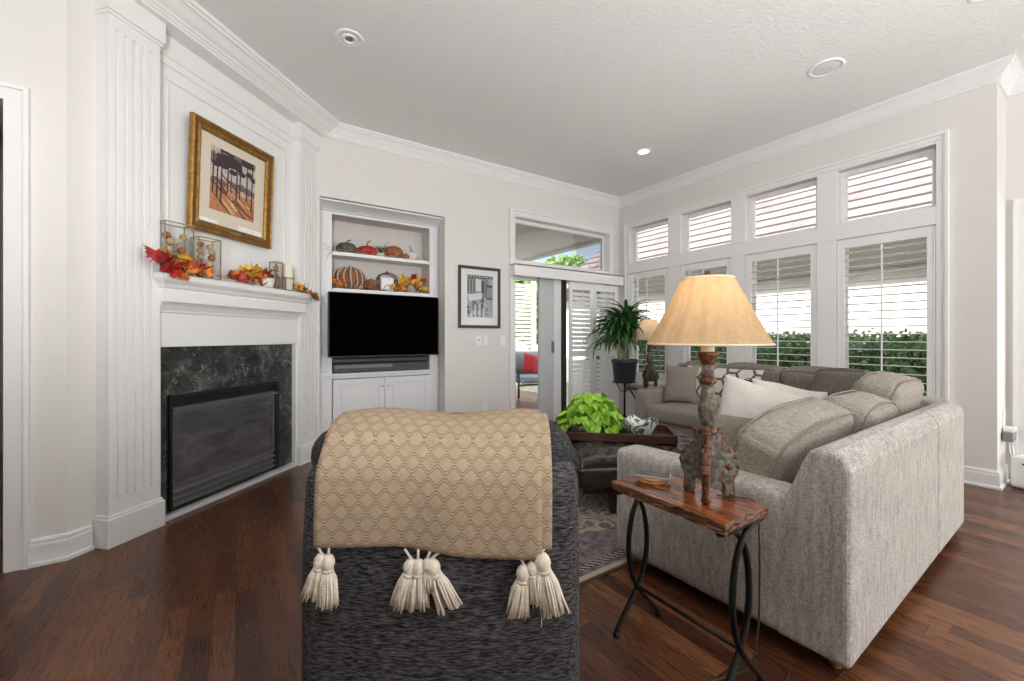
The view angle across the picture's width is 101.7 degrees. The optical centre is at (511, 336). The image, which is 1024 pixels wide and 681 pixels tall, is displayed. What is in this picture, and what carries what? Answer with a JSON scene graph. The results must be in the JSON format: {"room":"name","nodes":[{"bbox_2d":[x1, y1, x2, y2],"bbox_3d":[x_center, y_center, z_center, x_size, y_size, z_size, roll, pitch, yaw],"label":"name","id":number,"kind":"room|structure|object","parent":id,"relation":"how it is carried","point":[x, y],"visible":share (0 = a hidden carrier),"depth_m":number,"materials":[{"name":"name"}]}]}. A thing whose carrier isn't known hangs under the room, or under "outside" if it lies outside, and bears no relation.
{"room":"living room","nodes":[
{"label":"living room","id":0,"kind":"room"},
{"bbox_2d":[0,132,2,451],"bbox_3d":[-4.033,-0.472,3.357,3.620,3.345,3.390,0,0,-34],"label":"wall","id":1,"kind":"structure","parent":0,"point":[1,133],"depth_m":4.37,"materials":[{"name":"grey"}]},
{"bbox_2d":[0,0,66,538],"bbox_3d":[-4.041,-0.472,1.246,3.836,3.345,0.120,0,0,-34],"label":"wall","id":2,"kind":"structure","parent":0,"point":[33,33],"depth_m":2.22,"materials":[{"name":"paint"}]},
{"bbox_2d":[0,81,30,572],"bbox_3d":[-3.107,-0.045,1.858,1.340,2.490,0.172,0,0,-34],"label":"door frame","id":3,"kind":"structure","parent":2,"relation":"in","point":[16,99],"depth_m":2.14,"materials":[{"name":"wood"}]},
{"bbox_2d":[29,524,93,567],"bbox_3d":[-2.422,1.129,2.252,0.074,0.142,0.243,0,0,36],"label":"baseboard","id":4,"kind":"structure","parent":2,"relation":"attached to","point":[46,550],"depth_m":2.23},
{"bbox_2d":[67,0,289,531],"bbox_3d":[-2.291,-0.472,3.186,0.140,3.345,1.870,0,0,11],"label":"wall","id":5,"kind":"structure","parent":0,"point":[81,16],"depth_m":2.32,"materials":[{"name":"paint"}]},
{"bbox_2d":[133,0,339,137],"bbox_3d":[-2.031,-2.072,3.369,0.297,0.145,2.496,0,0,12],"label":"trim","id":6,"kind":"structure","parent":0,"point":[187,22],"depth_m":3.09,"materials":[{"name":"wood"}]},
{"bbox_2d":[317,137,618,437],"bbox_3d":[-0.263,-0.472,5.330,4.845,3.345,0.140,0,0,-34],"label":"wall","id":7,"kind":"structure","parent":0,"point":[473,208],"depth_m":5.00,"materials":[{"name":"paint"}]},
{"bbox_2d":[332,225,439,422],"bbox_3d":[-1.577,-0.150,4.862,1.536,2.700,0.530,0,0,-34],"label":"wall niche","id":8,"kind":"object","parent":7,"relation":"in","point":[439,225],"depth_m":5.03,"materials":[{"name":"paint"}]},
{"bbox_2d":[458,265,500,327],"bbox_3d":[-0.395,-0.487,5.141,0.585,0.755,0.026,0,0,-34],"label":"framed print","id":9,"kind":"object","parent":7,"relation":"attached to","point":[479,288],"visible":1,"depth_m":5.13,"materials":[{"name":"grey"}]},
{"bbox_2d":[516,219,603,270],"bbox_3d":[0.697,-1.286,6.013,1.730,0.572,0.040,0,0,-34],"label":"window","id":10,"kind":"structure","parent":7,"relation":"in","point":[589,247],"depth_m":6.29,"materials":[{"name":"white glass"}]},
{"bbox_2d":[516,275,605,421],"bbox_3d":[0.721,0.170,5.977,1.730,2.060,0.148,0,0,-34],"label":"door","id":11,"kind":"structure","parent":7,"relation":"in","point":[551,292],"depth_m":5.84,"materials":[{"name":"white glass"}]},
{"bbox_2d":[509,208,613,408],"bbox_3d":[0.727,-0.230,5.964,1.915,2.860,0.176,0,0,-34],"label":"trim","id":12,"kind":"structure","parent":7,"relation":"attached to","point":[608,233],"depth_m":5.53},
{"bbox_2d":[511,263,623,285],"bbox_3d":[0.847,-0.861,5.873,2.005,0.152,0.100,0,0,-34],"label":"valance box","id":13,"kind":"object","parent":7,"relation":"attached to","point":[517,269],"visible":1,"depth_m":5.73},
{"bbox_2d":[593,284,616,406],"bbox_3d":[1.405,0.203,6.244,0.495,1.955,0.077,0,0,-34],"label":"shutter","id":14,"kind":"object","parent":7,"relation":"attached to","point":[604,376],"visible":0.59,"depth_m":6.22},
{"bbox_2d":[0,0,1023,196],"bbox_3d":[-0.963,-2.245,2.361,10.200,0.200,11.000,0,0,-34],"label":"ceiling","id":15,"kind":"structure","parent":0,"point":[567,91],"depth_m":3.31,"materials":[{"name":"white"}]},
{"bbox_2d":[335,28,363,47],"bbox_3d":[-1.166,-2.137,2.994,0.194,0.021,0.194,0,0,-34],"label":"recessed light","id":16,"kind":"object","parent":15,"relation":"in","point":[347,37],"visible":1,"depth_m":2.98,"materials":[{"name":"white"}]},
{"bbox_2d":[807,57,845,77],"bbox_3d":[2.501,-2.140,3.321,0.244,0.010,0.244,0,0,-34],"label":"ceiling speaker","id":17,"kind":"object","parent":15,"relation":"attached to","point":[826,67],"visible":1,"depth_m":3.31,"materials":[{"name":"white"}]},
{"bbox_2d":[811,61,840,75],"bbox_3d":[2.501,-2.139,3.321,0.192,0.002,0.192,0,0,-33],"label":"grille","id":18,"kind":"object","parent":17,"relation":"attached to","point":[823,68],"depth_m":3.32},
{"bbox_2d":[0,389,1023,680],"bbox_3d":[-1.038,1.260,2.311,10.020,0.120,11.000,0,0,-34],"label":"floor","id":19,"kind":"structure","parent":0,"point":[213,592],"depth_m":1.80,"materials":[{"name":"brown wood"}]},
{"bbox_2d":[93,0,320,549],"bbox_3d":[-2.111,-0.400,3.277,0.177,3.200,1.886,0,0,12],"label":"fireplace surround","id":20,"kind":"object","parent":19,"relation":"on","point":[159,336],"visible":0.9,"depth_m":2.74,"materials":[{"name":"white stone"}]},
{"bbox_2d":[160,220,194,275],"bbox_3d":[-2.205,-0.574,2.729,0.111,0.335,0.171,0,0,23],"label":"glass lantern","id":21,"kind":"object","parent":20,"relation":"on","point":[167,240],"visible":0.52,"depth_m":2.74,"materials":[{"name":"gold metal"}]},
{"bbox_2d":[143,245,214,280],"bbox_3d":[-2.137,-0.460,2.696,0.140,0.207,0.456,0,0,11],"label":"leaf garland","id":22,"kind":"object","parent":20,"relation":"on","point":[190,264],"visible":1,"depth_m":2.67,"materials":[{"name":"brown"}]},
{"bbox_2d":[190,236,220,279],"bbox_3d":[-2.153,-0.548,2.933,0.106,0.285,0.146,0,0,26],"label":"glass lantern","id":23,"kind":"object","parent":20,"relation":"on","point":[200,244],"visible":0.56,"depth_m":2.94,"materials":[{"name":"gold metal"}]},
{"bbox_2d":[168,381,279,510],"bbox_3d":[-2.167,0.771,3.234,0.041,0.767,0.965,0,0,11],"label":"fireplace insert","id":24,"kind":"object","parent":20,"relation":"in","point":[219,439],"visible":1,"depth_m":3.13,"materials":[{"name":"black metal"}]},
{"bbox_2d":[173,452,275,506],"bbox_3d":[-2.175,1.075,3.219,0.030,0.150,0.899,0,0,12],"label":"grille","id":25,"kind":"object","parent":24,"relation":"attached to","point":[190,489],"depth_m":3.14,"materials":[{"name":"black metal"}]},
{"bbox_2d":[173,391,277,411],"bbox_3d":[-2.167,0.485,3.227,0.038,0.029,0.919,0,0,12],"label":"hood","id":26,"kind":"object","parent":24,"relation":"attached to","point":[190,406],"depth_m":3.14,"materials":[{"name":"black metal"}]},
{"bbox_2d":[186,112,273,248],"bbox_3d":[-2.140,-1.151,3.225,0.066,0.791,0.735,0,0,12],"label":"framed painting","id":27,"kind":"object","parent":20,"relation":"attached to","point":[230,180],"visible":0.98,"depth_m":3.17,"materials":[{"name":"gold metal"}]},
{"bbox_2d":[209,144,255,222],"bbox_3d":[-2.150,-1.169,3.222,0.003,0.465,0.400,2,0,11],"label":"print","id":28,"kind":"object","parent":27,"relation":"attached to","point":[232,178],"depth_m":3.20},
{"bbox_2d":[152,272,312,312],"bbox_3d":[-2.109,-0.314,3.284,0.177,0.183,1.389,0,0,12],"label":"mantel shelf","id":29,"kind":"object","parent":20,"relation":"attached to","point":[197,292],"depth_m":3.03,"materials":[{"name":"wood"}]},
{"bbox_2d":[226,263,267,285],"bbox_3d":[-2.041,-0.498,3.236,0.200,0.187,0.389,0,0,11],"label":"leaf garland","id":30,"kind":"object","parent":20,"relation":"on","point":[248,272],"visible":1,"depth_m":3.22,"materials":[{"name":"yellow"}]},
{"bbox_2d":[255,267,274,287],"bbox_3d":[-2.050,-0.493,3.445,0.169,0.174,0.167,0,0,-17],"label":"planter pot","id":31,"kind":"object","parent":20,"relation":"on","point":[270,284],"visible":0.48,"depth_m":3.42,"materials":[{"name":"white"}]},
{"bbox_2d":[269,261,282,289],"bbox_3d":[-2.019,-0.523,3.569,0.076,0.235,0.074,0,0,19],"label":"glass lantern","id":32,"kind":"object","parent":20,"relation":"on","point":[276,277],"visible":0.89,"depth_m":3.56,"materials":[{"name":"gold metal"}]},
{"bbox_2d":[278,277,294,290],"bbox_3d":[-1.992,-0.464,3.679,0.091,0.115,0.091,0,0,20],"label":"glass lantern","id":33,"kind":"object","parent":20,"relation":"on","point":[280,277],"visible":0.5,"depth_m":3.67,"materials":[{"name":"gold metal"}]},
{"bbox_2d":[280,262,292,289],"bbox_3d":[-1.992,-0.535,3.679,0.074,0.250,0.074,0,0,20],"label":"pillar candle","id":34,"kind":"object","parent":33,"relation":"in","point":[287,268],"visible":0.79,"depth_m":3.65,"materials":[{"name":"beige wax"}]},
{"bbox_2d":[295,282,319,301],"bbox_3d":[-1.895,-0.415,3.861,0.130,0.184,0.356,0,0,11],"label":"leaf garland","id":35,"kind":"object","parent":20,"relation":"on","point":[301,288],"visible":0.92,"depth_m":3.82,"materials":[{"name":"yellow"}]},
{"bbox_2d":[320,197,442,435],"bbox_3d":[-1.523,-0.103,4.779,1.352,2.606,0.539,0,0,-34],"label":"built-in shelving unit","id":36,"kind":"object","parent":19,"relation":"on","point":[340,221],"visible":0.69,"depth_m":4.71,"materials":[{"name":"white paint"}]},
{"bbox_2d":[336,240,356,252],"bbox_3d":[-1.830,-0.998,4.610,0.222,0.174,0.220,0,0,38],"label":"pumpkin","id":37,"kind":"object","parent":36,"relation":"on","point":[344,246],"visible":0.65,"depth_m":4.53,"materials":[{"name":"green"}]},
{"bbox_2d":[332,266,366,289],"bbox_3d":[-1.808,-0.655,4.625,0.386,0.278,0.239,0,0,-34],"label":"pumpkin","id":38,"kind":"object","parent":36,"relation":"on","point":[353,276],"visible":0.67,"depth_m":4.54,"materials":[{"name":"brown"}]},
{"bbox_2d":[357,241,376,254],"bbox_3d":[-1.640,-1.003,4.712,0.220,0.186,0.222,0,0,-42],"label":"pumpkin","id":39,"kind":"object","parent":36,"relation":"on","point":[369,250],"visible":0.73,"depth_m":4.63,"materials":[{"name":"red"}]},
{"bbox_2d":[320,369,437,376],"bbox_3d":[-1.556,0.402,4.830,1.352,0.027,0.377,0,0,-33],"label":"countertop","id":40,"kind":"structure","parent":36,"relation":"on","point":[413,370],"depth_m":4.67,"materials":[{"name":"white paint"}]},
{"bbox_2d":[332,361,427,372],"bbox_3d":[-1.507,0.339,4.798,1.064,0.098,0.214,0,0,-34],"label":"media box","id":41,"kind":"object","parent":40,"relation":"on","point":[385,366],"visible":0.76,"depth_m":4.68,"materials":[{"name":"grey plastic"}]},
{"bbox_2d":[332,356,428,363],"bbox_3d":[-1.483,0.259,4.763,1.112,0.062,0.085,0,0,-34],"label":"soundbar","id":42,"kind":"object","parent":41,"relation":"on","point":[397,358],"visible":0.88,"depth_m":4.70,"materials":[{"name":"grey plastic"}]},
{"bbox_2d":[332,288,428,296],"bbox_3d":[-1.515,-0.501,4.812,1.093,0.038,0.248,0,0,-33],"label":"shelf","id":43,"kind":"object","parent":36,"relation":"attached to","point":[333,289],"depth_m":4.68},
{"bbox_2d":[332,251,428,266],"bbox_3d":[-1.515,-0.891,4.812,1.093,0.038,0.248,0,0,-33],"label":"shelf","id":44,"kind":"object","parent":36,"relation":"attached to","point":[345,257],"depth_m":4.77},
{"bbox_2d":[328,291,438,356],"bbox_3d":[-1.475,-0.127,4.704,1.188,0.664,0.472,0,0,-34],"label":"television","id":45,"kind":"object","parent":36,"relation":"attached to","point":[359,324],"visible":1,"depth_m":4.48,"materials":[{"name":"black plastic"}]},
{"bbox_2d":[376,271,397,291],"bbox_3d":[-1.458,-0.646,4.857,0.224,0.249,0.106,0,0,-34],"label":"lantern","id":46,"kind":"object","parent":36,"relation":"on","point":[385,282],"visible":0.87,"depth_m":4.83,"materials":[{"name":"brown metal"}]},
{"bbox_2d":[384,245,402,257],"bbox_3d":[-1.392,-0.996,4.899,0.214,0.170,0.212,0,0,19],"label":"pumpkin","id":47,"kind":"object","parent":36,"relation":"on","point":[393,250],"visible":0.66,"depth_m":4.83,"materials":[{"name":"brown"}]},
{"bbox_2d":[398,273,425,292],"bbox_3d":[-1.206,-0.639,5.007,0.254,0.258,0.303,0,0,21],"label":"bouquet","id":48,"kind":"object","parent":36,"relation":"on","point":[413,280],"visible":0.88,"depth_m":4.96,"materials":[{"name":"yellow plant"}]},
{"bbox_2d":[302,417,578,680],"bbox_3d":[-0.219,0.724,1.623,0.840,0.953,0.975,0,0,0],"label":"recliner chair","id":49,"kind":"object","parent":19,"relation":"on","point":[362,638],"visible":0.38,"depth_m":1.15,"materials":[{"name":"fabric"}]},
{"bbox_2d":[300,408,569,626],"bbox_3d":[-0.205,0.502,1.323,0.724,0.546,0.465,0,0,0],"label":"throw blanket","id":50,"kind":"object","parent":49,"relation":"on","point":[478,484],"visible":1,"depth_m":1.12,"materials":[{"name":"fabric"}]},
{"bbox_2d":[569,282,592,414],"bbox_3d":[1.002,0.203,5.978,0.460,1.955,0.077,0,0,-34],"label":"shutter","id":51,"kind":"object","parent":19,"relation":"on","point":[573,387],"visible":0.73,"depth_m":5.96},
{"bbox_2d":[578,488,635,586],"bbox_3d":[0.433,1.194,3.332,2.900,0.012,2.100,0,0,-34],"label":"area rug","id":52,"kind":"object","parent":19,"relation":"on","point":[600,555],"visible":0.02,"depth_m":2.43,"materials":[{"name":"carpet"}]},
{"bbox_2d":[572,428,693,513],"bbox_3d":[0.900,0.966,3.160,1.079,0.443,0.820,0,0,-8],"label":"tufted ottoman","id":53,"kind":"object","parent":52,"relation":"on","point":[594,463],"visible":0.27,"depth_m":2.76,"materials":[{"name":"leather"}]},
{"bbox_2d":[566,422,677,444],"bbox_3d":[0.800,0.713,3.130,0.770,0.058,0.380,0,0,10],"label":"serving tray","id":54,"kind":"object","parent":53,"relation":"on","point":[662,434],"visible":0.56,"depth_m":2.96,"materials":[{"name":"brown wood"}]},
{"bbox_2d":[556,393,625,432],"bbox_3d":[0.616,0.588,3.237,0.565,0.317,0.452,0,0,0],"label":"pothos plant","id":55,"kind":"object","parent":54,"relation":"on","point":[596,410],"visible":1,"depth_m":3.13,"materials":[{"name":"green plant"}]},
{"bbox_2d":[622,414,657,434],"bbox_3d":[0.945,0.660,3.080,0.240,0.139,0.240,0,0,-45],"label":"ceramic bowl","id":56,"kind":"object","parent":54,"relation":"on","point":[633,424],"visible":0.88,"depth_m":3.02,"materials":[{"name":"ceramic"}]},
{"bbox_2d":[613,381,636,417],"bbox_3d":[1.514,0.894,5.524,0.340,0.605,0.348,0,0,-34],"label":"plant stand","id":57,"kind":"object","parent":19,"relation":"on","point":[625,384],"visible":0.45,"depth_m":5.52,"materials":[{"name":"black metal"}]},
{"bbox_2d":[585,299,659,382],"bbox_3d":[1.492,0.035,5.548,0.954,1.112,1.016,0,0,38],"label":"dracaena","id":58,"kind":"object","parent":57,"relation":"on","point":[622,322],"visible":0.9,"depth_m":5.43,"materials":[{"name":"green"}]},
{"bbox_2d":[624,384,664,398],"bbox_3d":[1.734,0.907,5.225,0.600,0.574,0.320,0,0,-34],"label":"end table","id":59,"kind":"object","parent":19,"relation":"on","point":[630,388],"visible":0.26,"depth_m":5.19,"materials":[{"name":"brown wood"}]},
{"bbox_2d":[631,317,658,386],"bbox_3d":[1.741,0.187,5.296,0.447,0.873,0.447,0,0,44],"label":"table lamp","id":60,"kind":"object","parent":59,"relation":"on","point":[648,326],"visible":0.85,"depth_m":5.24,"materials":[{"name":"brown metal"}]},
{"bbox_2d":[611,470,767,680],"bbox_3d":[0.640,0.890,1.556,0.276,0.620,0.476,0,0,-34],"label":"side table","id":61,"kind":"object","parent":19,"relation":"on","point":[725,516],"visible":0.98,"depth_m":1.43,"materials":[{"name":"brown wood"}]},
{"bbox_2d":[639,477,665,484],"bbox_3d":[0.566,0.570,1.679,0.105,0.018,0.104,0,0,-34],"label":"stack","id":62,"kind":"object","parent":61,"relation":"on","point":[650,481],"visible":0.48,"depth_m":1.64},
{"bbox_2d":[634,469,670,479],"bbox_3d":[0.568,0.556,1.683,0.135,0.010,0.070,0,0,24],"label":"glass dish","id":63,"kind":"object","parent":62,"relation":"on","point":[640,473],"visible":1,"depth_m":1.67,"materials":[{"name":"clear"}]},
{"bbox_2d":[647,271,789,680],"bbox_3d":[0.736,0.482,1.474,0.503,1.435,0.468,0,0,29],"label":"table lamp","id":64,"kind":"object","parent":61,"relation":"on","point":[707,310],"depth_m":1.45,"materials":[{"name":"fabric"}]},
{"bbox_2d":[635,360,830,437],"bbox_3d":[2.247,0.729,4.096,0.931,0.943,1.913,0,0,-34],"label":"sofa section","id":65,"kind":"object","parent":19,"relation":"on","point":[679,416],"visible":0.31,"depth_m":4.20,"materials":[{"name":"grey fabric"}]},
{"bbox_2d":[663,366,699,403],"bbox_3d":[1.865,0.521,4.581,0.361,0.405,0.200,0,0,39],"label":"throw pillow","id":66,"kind":"object","parent":65,"relation":"on","point":[681,381],"visible":0.93,"depth_m":4.52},
{"bbox_2d":[648,402,719,428],"bbox_3d":[2.014,0.812,4.259,0.723,0.216,1.022,0,0,-33],"label":"seat cushion","id":67,"kind":"object","parent":65,"relation":"on","point":[677,415],"depth_m":4.24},
{"bbox_2d":[680,360,722,367],"bbox_3d":[2.137,0.510,4.675,0.317,0.497,0.491,0,0,-33],"label":"cushion","id":68,"kind":"object","parent":65,"relation":"on","point":[691,362],"depth_m":4.64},
{"bbox_2d":[688,365,763,405],"bbox_3d":[2.150,0.519,4.301,0.204,0.410,0.802,0,0,-36],"label":"throw pillow","id":69,"kind":"object","parent":65,"relation":"on","point":[720,374],"visible":0.26,"depth_m":4.22,"materials":[{"name":"fabric"}]},
{"bbox_2d":[723,362,783,384],"bbox_3d":[2.443,0.514,4.234,0.300,0.502,0.580,0,0,-33],"label":"cushion","id":70,"kind":"object","parent":65,"relation":"on","point":[772,373],"depth_m":4.02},
{"bbox_2d":[780,368,822,388],"bbox_3d":[2.797,0.517,3.725,0.283,0.469,0.686,0,0,-33],"label":"cushion","id":71,"kind":"object","parent":65,"relation":"on","point":[790,377],"depth_m":3.81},
{"bbox_2d":[617,390,937,668],"bbox_3d":[1.412,0.751,2.229,1.384,0.898,1.031,0,0,-35],"label":"sofa section","id":72,"kind":"object","parent":19,"relation":"on","point":[848,487],"visible":0.87,"depth_m":1.69,"materials":[{"name":"fabric"}]},
{"bbox_2d":[700,414,749,447],"bbox_3d":[1.243,0.614,2.212,0.471,0.393,0.293,0,0,22],"label":"throw pillow","id":73,"kind":"object","parent":72,"relation":"on","point":[730,425],"visible":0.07,"depth_m":2.21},
{"bbox_2d":[718,375,806,418],"bbox_3d":[1.523,0.550,2.446,0.724,0.617,0.271,0,0,26],"label":"throw pillow","id":74,"kind":"object","parent":72,"relation":"on","point":[740,398],"visible":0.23,"depth_m":2.48,"materials":[{"name":"white fabric"}]},
{"bbox_2d":[731,398,853,482],"bbox_3d":[1.314,0.575,2.002,0.702,0.529,0.378,0,0,-35],"label":"cushion","id":75,"kind":"object","parent":72,"relation":"on","point":[773,445],"depth_m":1.82,"materials":[{"name":"fabric"}]},
{"bbox_2d":[824,392,895,433],"bbox_3d":[1.849,0.549,2.297,0.591,0.485,0.338,0,0,-35],"label":"cushion","id":76,"kind":"object","parent":72,"relation":"on","point":[868,410],"depth_m":2.10,"materials":[{"name":"fabric"}]},
{"bbox_2d":[809,368,963,553],"bbox_3d":[2.485,0.707,3.146,1.556,0.987,1.296,0,0,-35],"label":"sofa section","id":77,"kind":"object","parent":19,"relation":"on","point":[904,390],"visible":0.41,"depth_m":2.42,"materials":[{"name":"fabric"}]},
{"bbox_2d":[744,378,832,399],"bbox_3d":[1.884,0.539,2.805,0.648,0.505,0.274,0,0,6],"label":"throw pillow","id":78,"kind":"object","parent":77,"relation":"on","point":[802,392],"visible":0.22,"depth_m":2.85,"materials":[{"name":"white fabric"}]},
{"bbox_2d":[809,369,875,396],"bbox_3d":[2.576,0.502,3.223,0.305,0.523,0.744,0,0,8],"label":"cushion","id":79,"kind":"object","parent":77,"relation":"on","point":[833,381],"depth_m":3.20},
{"bbox_2d":[849,371,922,417],"bbox_3d":[2.287,0.481,2.600,0.595,0.527,0.321,0,0,-35],"label":"cushion","id":80,"kind":"object","parent":77,"relation":"on","point":[904,390],"depth_m":2.43,"materials":[{"name":"fabric"}]},
{"bbox_2d":[1011,454,1023,490],"bbox_3d":[4.059,1.069,3.285,0.163,0.262,0.133,0,0,-22],"label":"air purifier","id":81,"kind":"object","parent":19,"relation":"on","point":[1017,461],"visible":1,"depth_m":3.28,"materials":[{"name":"white plastic"}]},
{"bbox_2d":[611,359,637,382],"bbox_3d":[1.494,0.444,5.534,0.350,0.295,0.350,0,0,-33],"label":"pot","id":82,"kind":"object","parent":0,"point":[624,370],"depth_m":5.41,"materials":[{"name":"grey"}]},
{"bbox_2d":[619,82,1005,470],"bbox_3d":[2.971,-0.472,5.055,0.525,3.345,3.890,0,0,-34],"label":"wall","id":83,"kind":"structure","parent":0,"point":[975,119],"depth_m":3.44,"materials":[{"name":"paint"}]},
{"bbox_2d":[634,279,638,370],"bbox_3d":[2.086,-0.182,6.135,0.040,1.565,0.685,0,0,-34],"label":"window","id":84,"kind":"structure","parent":83,"relation":"in","point":[635,280],"depth_m":6.39,"materials":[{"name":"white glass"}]},
{"bbox_2d":[629,268,667,379],"bbox_3d":[1.982,-0.182,6.066,0.083,1.553,0.677,0,0,-34],"label":"plantation shutter","id":85,"kind":"object","parent":83,"relation":"attached to","point":[664,271],"visible":0.52,"depth_m":6.04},
{"bbox_2d":[634,220,667,262],"bbox_3d":[2.075,-1.383,6.128,0.045,0.537,0.685,0,0,-34],"label":"window","id":86,"kind":"structure","parent":83,"relation":"in","point":[637,230],"depth_m":6.29,"materials":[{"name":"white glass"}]},
{"bbox_2d":[326,53,1023,208],"bbox_3d":[2.078,-2.078,2.287,4.790,0.135,7.520,0,0,-34],"label":"trim","id":87,"kind":"structure","parent":83,"relation":"attached to","point":[1007,71],"depth_m":4.45,"materials":[{"name":"wood"}]},
{"bbox_2d":[681,258,730,364],"bbox_3d":[2.467,-0.182,5.335,0.083,1.553,0.682,0,0,-34],"label":"plantation shutter","id":88,"kind":"object","parent":83,"relation":"attached to","point":[726,262],"visible":0.32,"depth_m":5.28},
{"bbox_2d":[685,203,730,252],"bbox_3d":[2.559,-1.383,5.396,0.045,0.537,0.690,0,0,-34],"label":"window","id":89,"kind":"structure","parent":83,"relation":"in","point":[687,217],"depth_m":5.55,"materials":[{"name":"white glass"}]},
{"bbox_2d":[752,261,756,362],"bbox_3d":[3.054,-0.182,4.672,0.040,1.565,0.720,0,0,-34],"label":"window","id":90,"kind":"structure","parent":83,"relation":"in","point":[754,275],"depth_m":4.93,"materials":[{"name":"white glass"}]},
{"bbox_2d":[746,244,816,367],"bbox_3d":[2.951,-0.182,4.603,0.083,1.553,0.712,0,0,-34],"label":"plantation shutter","id":91,"kind":"object","parent":83,"relation":"attached to","point":[809,249],"visible":0.67,"depth_m":4.52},
{"bbox_2d":[750,180,816,240],"bbox_3d":[3.043,-1.383,4.665,0.045,0.537,0.720,0,0,-34],"label":"window","id":92,"kind":"structure","parent":83,"relation":"in","point":[753,200],"depth_m":4.75,"materials":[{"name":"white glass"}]},
{"bbox_2d":[624,129,949,400],"bbox_3d":[2.694,-0.515,4.955,0.048,2.450,3.530,0,0,-34],"label":"trim","id":93,"kind":"structure","parent":83,"relation":"attached to","point":[827,233],"depth_m":4.23,"materials":[{"name":"wood"}]},
{"bbox_2d":[626,406,1010,490],"bbox_3d":[2.946,1.129,4.943,0.411,0.142,3.808,0,0,-34],"label":"baseboard","id":94,"kind":"structure","parent":83,"relation":"attached to","point":[997,480],"depth_m":3.36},
{"bbox_2d":[845,248,848,367],"bbox_3d":[3.542,-0.182,3.934,0.040,1.565,0.706,0,0,-34],"label":"window","id":95,"kind":"structure","parent":83,"relation":"in","point":[846,249],"depth_m":4.18,"materials":[{"name":"white wood"}]},
{"bbox_2d":[837,225,935,397],"bbox_3d":[3.439,-0.182,3.865,0.083,1.553,0.698,0,0,-34],"label":"plantation shutter","id":96,"kind":"object","parent":83,"relation":"attached to","point":[929,232],"visible":0.73,"depth_m":3.78,"materials":[{"name":"wood"}]},
{"bbox_2d":[841,148,935,223],"bbox_3d":[3.532,-1.383,3.927,0.045,0.537,0.706,0,0,-34],"label":"window","id":97,"kind":"structure","parent":83,"relation":"in","point":[844,176],"depth_m":3.93,"materials":[{"name":"white wood"}]},
{"bbox_2d":[1006,92,1023,463],"bbox_3d":[5.207,-0.472,2.025,0.140,3.345,3.630,0,0,-34],"label":"wall","id":98,"kind":"structure","parent":0,"point":[1014,104],"depth_m":3.48,"materials":[{"name":"paint"}]},
{"bbox_2d":[1002,426,1016,455],"bbox_3d":[4.044,0.961,3.366,0.200,0.452,0.095,0,0,-34],"label":"plug adapter","id":99,"kind":"object","parent":98,"relation":"attached to","point":[1009,432],"visible":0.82,"depth_m":3.35,"materials":[{"name":"grey plastic"}]},
{"bbox_2d":[1013,198,1023,454],"bbox_3d":[4.760,0.030,2.546,0.030,2.340,2.192,0,0,-34],"label":"door","id":100,"kind":"structure","parent":98,"relation":"in","point":[1018,204],"depth_m":3.43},
{"bbox_3d":[-0.685,1.355,7.557,4.000,0.250,4.040,0,0,-33],"label":"patio","id":101,"kind":"object","parent":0,"visible":0},
{"bbox_2d":[516,351,537,397],"bbox_3d":[0.379,0.768,8.691,0.764,0.925,0.804,0,0,-15],"label":"armchair","id":102,"kind":"object","parent":101,"relation":"on","point":[524,378],"visible":0.34,"depth_m":8.40,"materials":[{"name":"grey fabric"}]},
{"bbox_2d":[516,373,537,383],"bbox_3d":[0.389,0.855,8.652,0.660,0.170,0.660,0,0,-15],"label":"seat cushion","id":103,"kind":"object","parent":102,"relation":"on","point":[524,378],"depth_m":8.32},
{"bbox_2d":[516,352,537,373],"bbox_3d":[0.309,0.550,8.941,0.640,0.460,0.226,0,0,-15],"label":"cushion","id":104,"kind":"object","parent":102,"relation":"on","point":[519,355],"depth_m":8.84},
{"bbox_2d":[521,353,537,373],"bbox_3d":[0.417,0.558,8.698,0.473,0.462,0.183,0,0,-9],"label":"pillow","id":105,"kind":"object","parent":102,"relation":"on","point":[530,363],"visible":0.7,"depth_m":8.63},
{"label":"outside","id":106,"kind":"structure","parent":0,"visible":0},
{"bbox_2d":[516,345,582,397],"bbox_3d":[-4.356,1.430,24.699,60.000,0.140,74.000,0,0,-34],"label":"ground","id":107,"kind":"structure","parent":106,"point":[529,388],"depth_m":11.23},
{"bbox_2d":[516,281,535,383],"bbox_3d":[0.163,-0.115,11.620,1.200,2.950,0.100,0,0,-34],"label":"slatted screen","id":108,"kind":"object","parent":107,"relation":"on","point":[532,286],"visible":0.49,"depth_m":11.79,"materials":[{"name":"paint"}]},
{"bbox_2d":[516,280,537,349],"bbox_3d":[0.833,-0.739,15.831,3.223,4.290,3.394,0,0,-34],"label":"tree","id":109,"kind":"object","parent":107,"relation":"on","point":[517,281],"visible":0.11,"depth_m":14.94,"materials":[{"name":"green plant"}]},
{"bbox_2d":[550,253,578,266],"bbox_3d":[2.394,-1.354,19.969,2.656,5.516,2.412,0,0,-34],"label":"tree","id":110,"kind":"object","parent":107,"relation":"on","point":[564,259],"visible":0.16,"depth_m":19.24,"materials":[{"name":"green plant"}]},
{"bbox_2d":[566,157,931,382],"bbox_3d":[9.519,-2.109,5.461,5.883,6.938,21.400,0,0,-34],"label":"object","id":111,"kind":"structure","parent":107,"relation":"on","point":[906,185],"depth_m":7.53,"materials":[{"name":"paint"}]},
{"bbox_2d":[639,328,926,395],"bbox_3d":[4.277,0.623,6.554,1.024,1.514,8.335,0,0,-34],"label":"hedge","id":112,"kind":"object","parent":107,"relation":"on","point":[762,358],"visible":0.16,"depth_m":5.57,"materials":[{"name":"green"}]},
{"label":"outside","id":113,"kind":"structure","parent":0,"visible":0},
{"bbox_2d":[516,224,575,260],"bbox_3d":[-0.802,-1.715,7.480,3.720,0.230,4.040,0,0,-34],"label":"ceiling","id":114,"kind":"structure","parent":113,"point":[532,243],"depth_m":7.45,"materials":[{"name":"grey"}]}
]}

